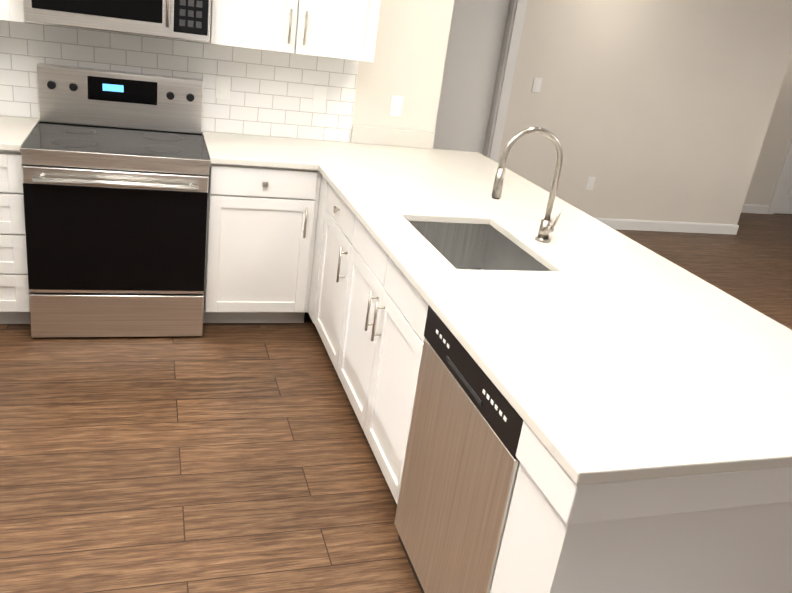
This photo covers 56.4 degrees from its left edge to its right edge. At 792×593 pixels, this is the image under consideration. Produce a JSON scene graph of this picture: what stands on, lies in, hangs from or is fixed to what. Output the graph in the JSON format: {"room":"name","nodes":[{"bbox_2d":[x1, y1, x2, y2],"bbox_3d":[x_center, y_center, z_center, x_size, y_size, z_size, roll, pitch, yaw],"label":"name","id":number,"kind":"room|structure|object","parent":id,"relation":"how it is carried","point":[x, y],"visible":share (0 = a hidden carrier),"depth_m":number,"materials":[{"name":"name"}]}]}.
{"room":"kitchen","nodes":[
{"label":"kitchen","id":0,"kind":"room"},
{"bbox_2d":[0,0,453,142],"bbox_3d":[-1.327,-1.403,3.801,3.360,2.855,0.130,1,23,-19],"label":"wall","id":1,"kind":"structure","parent":0,"point":[411,44],"depth_m":4.22,"materials":[{"name":"beige paint"}]},
{"bbox_2d":[0,0,26,22],"bbox_3d":[-2.067,-1.734,3.121,0.896,0.970,0.366,1,23,-19],"label":"upper cabinet","id":2,"kind":"object","parent":1,"relation":"attached to","point":[11,10],"visible":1,"depth_m":3.28,"materials":[{"name":"white wood"}]},
{"bbox_2d":[23,0,210,41],"bbox_3d":[-1.276,-1.493,3.430,0.793,0.478,0.453,1,23,-19],"label":"over-the-range microwave","id":3,"kind":"object","parent":1,"relation":"attached to","point":[184,19],"visible":1,"depth_m":3.34,"materials":[{"name":"silver metal"}]},
{"bbox_2d":[0,20,358,141],"bbox_3d":[-1.584,-1.131,3.756,2.843,0.479,0.008,1,23,-19],"label":"tile backsplash","id":4,"kind":"structure","parent":1,"relation":"attached to","point":[271,93],"depth_m":3.92,"materials":[{"name":"white tile"}]},
{"bbox_2d":[215,76,229,99],"bbox_3d":[-0.931,-1.121,3.966,0.075,0.118,0.009,1,23,-19],"label":"outlet","id":5,"kind":"object","parent":4,"relation":"attached to","point":[222,90],"visible":1,"depth_m":3.96,"materials":[{"name":"white plastic"}]},
{"bbox_2d":[312,86,326,107],"bbox_3d":[-0.428,-1.117,4.135,0.075,0.118,0.009,1,23,-19],"label":"outlet","id":6,"kind":"object","parent":4,"relation":"attached to","point":[319,96],"visible":1,"depth_m":4.13,"materials":[{"name":"white plastic"}]},
{"bbox_2d":[208,0,380,62],"bbox_3d":[-0.486,-1.720,3.652,0.831,0.970,0.366,1,23,-19],"label":"upper cabinet","id":7,"kind":"object","parent":1,"relation":"attached to","point":[342,29],"visible":1,"depth_m":3.66,"materials":[{"name":"white wood"}]},
{"bbox_2d":[389,95,403,116],"bbox_3d":[0.003,-1.108,4.294,0.075,0.118,0.009,1,23,-19],"label":"outlet","id":8,"kind":"object","parent":1,"relation":"attached to","point":[396,105],"visible":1,"depth_m":4.29,"materials":[{"name":"white plastic"}]},
{"bbox_2d":[0,213,791,592],"bbox_3d":[2.388,0.638,4.043,11.190,0.100,11.600,1,23,-19],"label":"floor","id":9,"kind":"structure","parent":0,"point":[226,457],"depth_m":2.82,"materials":[{"name":"brown wood"}]},
{"bbox_2d":[0,150,29,323],"bbox_3d":[-2.061,-0.350,3.575,0.567,0.885,0.632,1,23,-19],"label":"base cabinet","id":10,"kind":"object","parent":9,"relation":"on","point":[14,300],"visible":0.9,"depth_m":3.40,"materials":[{"name":"white wood"}]},
{"bbox_2d":[0,116,38,150],"bbox_3d":[-1.987,-0.774,3.411,0.546,0.030,0.638,1,23,-19],"label":"countertop","id":11,"kind":"structure","parent":10,"relation":"on","point":[14,131],"depth_m":3.45,"materials":[{"name":"stone"}]},
{"bbox_2d":[20,63,209,337],"bbox_3d":[-1.372,-0.464,3.689,0.799,1.193,0.750,1,23,-19],"label":"electric range","id":12,"kind":"object","parent":9,"relation":"on","point":[115,171],"visible":1,"depth_m":3.50,"materials":[{"name":"silver metal"}]},
{"bbox_2d":[203,163,320,322],"bbox_3d":[-0.765,-0.337,4.005,0.544,0.885,0.642,1,23,-19],"label":"base cabinet","id":13,"kind":"object","parent":9,"relation":"on","point":[261,231],"visible":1,"depth_m":3.75,"materials":[{"name":"white wood"}]},
{"bbox_2d":[202,131,315,169],"bbox_3d":[-0.726,-0.762,3.835,0.513,0.030,0.638,1,23,-19],"label":"countertop","id":14,"kind":"structure","parent":13,"relation":"on","point":[222,148],"depth_m":3.73,"materials":[{"name":"stone"}]},
{"bbox_2d":[308,174,327,322],"bbox_3d":[-0.200,-0.363,4.141,0.610,0.788,0.736,1,23,-19],"label":"base cabinet","id":15,"kind":"object","parent":9,"relation":"on","point":[318,243],"visible":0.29,"depth_m":3.78,"materials":[{"name":"white wood"}]},
{"bbox_2d":[314,183,354,371],"bbox_3d":[-0.038,-0.065,3.585,0.642,0.885,0.558,1,23,-19],"label":"base cabinet","id":16,"kind":"object","parent":9,"relation":"on","point":[338,230],"visible":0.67,"depth_m":3.47,"materials":[{"name":"white wood"}]},
{"bbox_2d":[337,216,427,503],"bbox_3d":[0.186,0.237,2.913,0.642,0.885,0.978,1,23,-19],"label":"base cabinet","id":17,"kind":"object","parent":9,"relation":"on","point":[383,328],"visible":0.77,"depth_m":2.74,"materials":[{"name":"white wood"}]},
{"bbox_2d":[296,125,791,484],"bbox_3d":[0.436,-0.309,2.982,1.144,0.130,3.180,1,23,-19],"label":"countertop","id":18,"kind":"structure","parent":17,"relation":"on","point":[598,352],"depth_m":2.16,"materials":[{"name":"stone"}]},
{"bbox_2d":[409,221,549,270],"bbox_3d":[0.284,-0.089,2.835,0.424,0.204,0.644,1,23,-19],"label":"undermount sink","id":19,"kind":"object","parent":18,"relation":"in","point":[472,246],"visible":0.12,"depth_m":3.10,"materials":[{"name":"metal"}]},
{"bbox_2d":[491,127,562,242],"bbox_3d":[0.506,-0.415,2.776,0.284,0.434,0.098,1,23,-19],"label":"gooseneck faucet","id":20,"kind":"object","parent":18,"relation":"on","point":[546,228],"visible":1,"depth_m":2.76,"materials":[{"name":"silver metal"}]},
{"bbox_2d":[394,305,523,592],"bbox_3d":[0.430,0.557,2.201,0.633,0.882,0.650,1,23,-19],"label":"dishwasher","id":21,"kind":"object","parent":9,"relation":"on","point":[460,470],"visible":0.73,"depth_m":2.03,"materials":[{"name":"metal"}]},
{"bbox_2d":[490,421,791,592],"bbox_3d":[0.215,0.159,3.118,0.800,0.886,3.172,1,23,-19],"label":"base cabinet","id":22,"kind":"object","parent":9,"relation":"on","point":[727,532],"visible":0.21,"depth_m":1.61,"materials":[{"name":"white wood"}]},
{"bbox_2d":[492,0,791,224],"bbox_3d":[0.102,-1.996,5.796,7.330,2.855,0.130,1,23,-19],"label":"wall","id":23,"kind":"structure","parent":0,"point":[656,110],"depth_m":6.56,"materials":[{"name":"beige paint"}]},
{"bbox_2d":[433,0,509,154],"bbox_3d":[0.421,-1.664,6.094,0.816,2.097,0.035,1,23,-19],"label":"room door","id":24,"kind":"structure","parent":23,"relation":"in","point":[475,41],"depth_m":6.06,"materials":[{"name":"white wood"}]},
{"bbox_2d":[483,0,527,162],"bbox_3d":[0.441,-1.691,6.035,1.020,2.204,0.147,1,23,-19],"label":"door frame","id":25,"kind":"structure","parent":23,"relation":"attached to","point":[507,62],"depth_m":6.08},
{"bbox_2d":[532,78,541,92],"bbox_3d":[1.180,-1.768,6.176,0.075,0.118,0.009,1,23,-19],"label":"light switch","id":26,"kind":"object","parent":23,"relation":"attached to","point":[537,82],"visible":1,"depth_m":6.17,"materials":[{"name":"white plastic"}]},
{"bbox_2d":[585,177,594,189],"bbox_3d":[1.767,-1.026,6.703,0.075,0.118,0.009,1,23,-19],"label":"outlet","id":27,"kind":"object","parent":23,"relation":"attached to","point":[590,183],"visible":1,"depth_m":6.70,"materials":[{"name":"white plastic"}]},
{"bbox_2d":[595,218,738,234],"bbox_3d":[2.119,-0.682,6.972,2.765,0.100,0.014,1,23,-19],"label":"baseboard","id":28,"kind":"structure","parent":23,"relation":"attached to","point":[650,225],"depth_m":7.14,"materials":[{"name":"white wood"}]},
{"bbox_2d":[744,53,791,204],"bbox_3d":[4.848,-2.300,8.257,3.490,2.855,0.130,1,23,-19],"label":"wall","id":29,"kind":"structure","parent":0,"point":[771,158],"depth_m":8.27,"materials":[{"name":"beige paint"}]},
{"bbox_2d":[741,204,768,213],"bbox_3d":[3.740,-1.013,8.381,1.230,0.100,0.015,1,23,-19],"label":"baseboard","id":30,"kind":"structure","parent":29,"relation":"attached to","point":[747,208],"depth_m":8.51,"materials":[{"name":"white wood"}]},
{"bbox_2d":[767,138,791,213],"bbox_3d":[5.343,-1.993,8.548,1.890,2.204,0.147,1,23,-19],"label":"door frame","id":31,"kind":"structure","parent":29,"relation":"attached to","point":[788,157],"depth_m":8.45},
{"bbox_2d":[774,159,791,213],"bbox_3d":[4.950,-1.933,8.389,0.841,2.097,0.095,1,23,-19],"label":"closet door","id":32,"kind":"structure","parent":29,"relation":"in","point":[784,204],"depth_m":8.62,"materials":[{"name":"white wood"}]}
]}

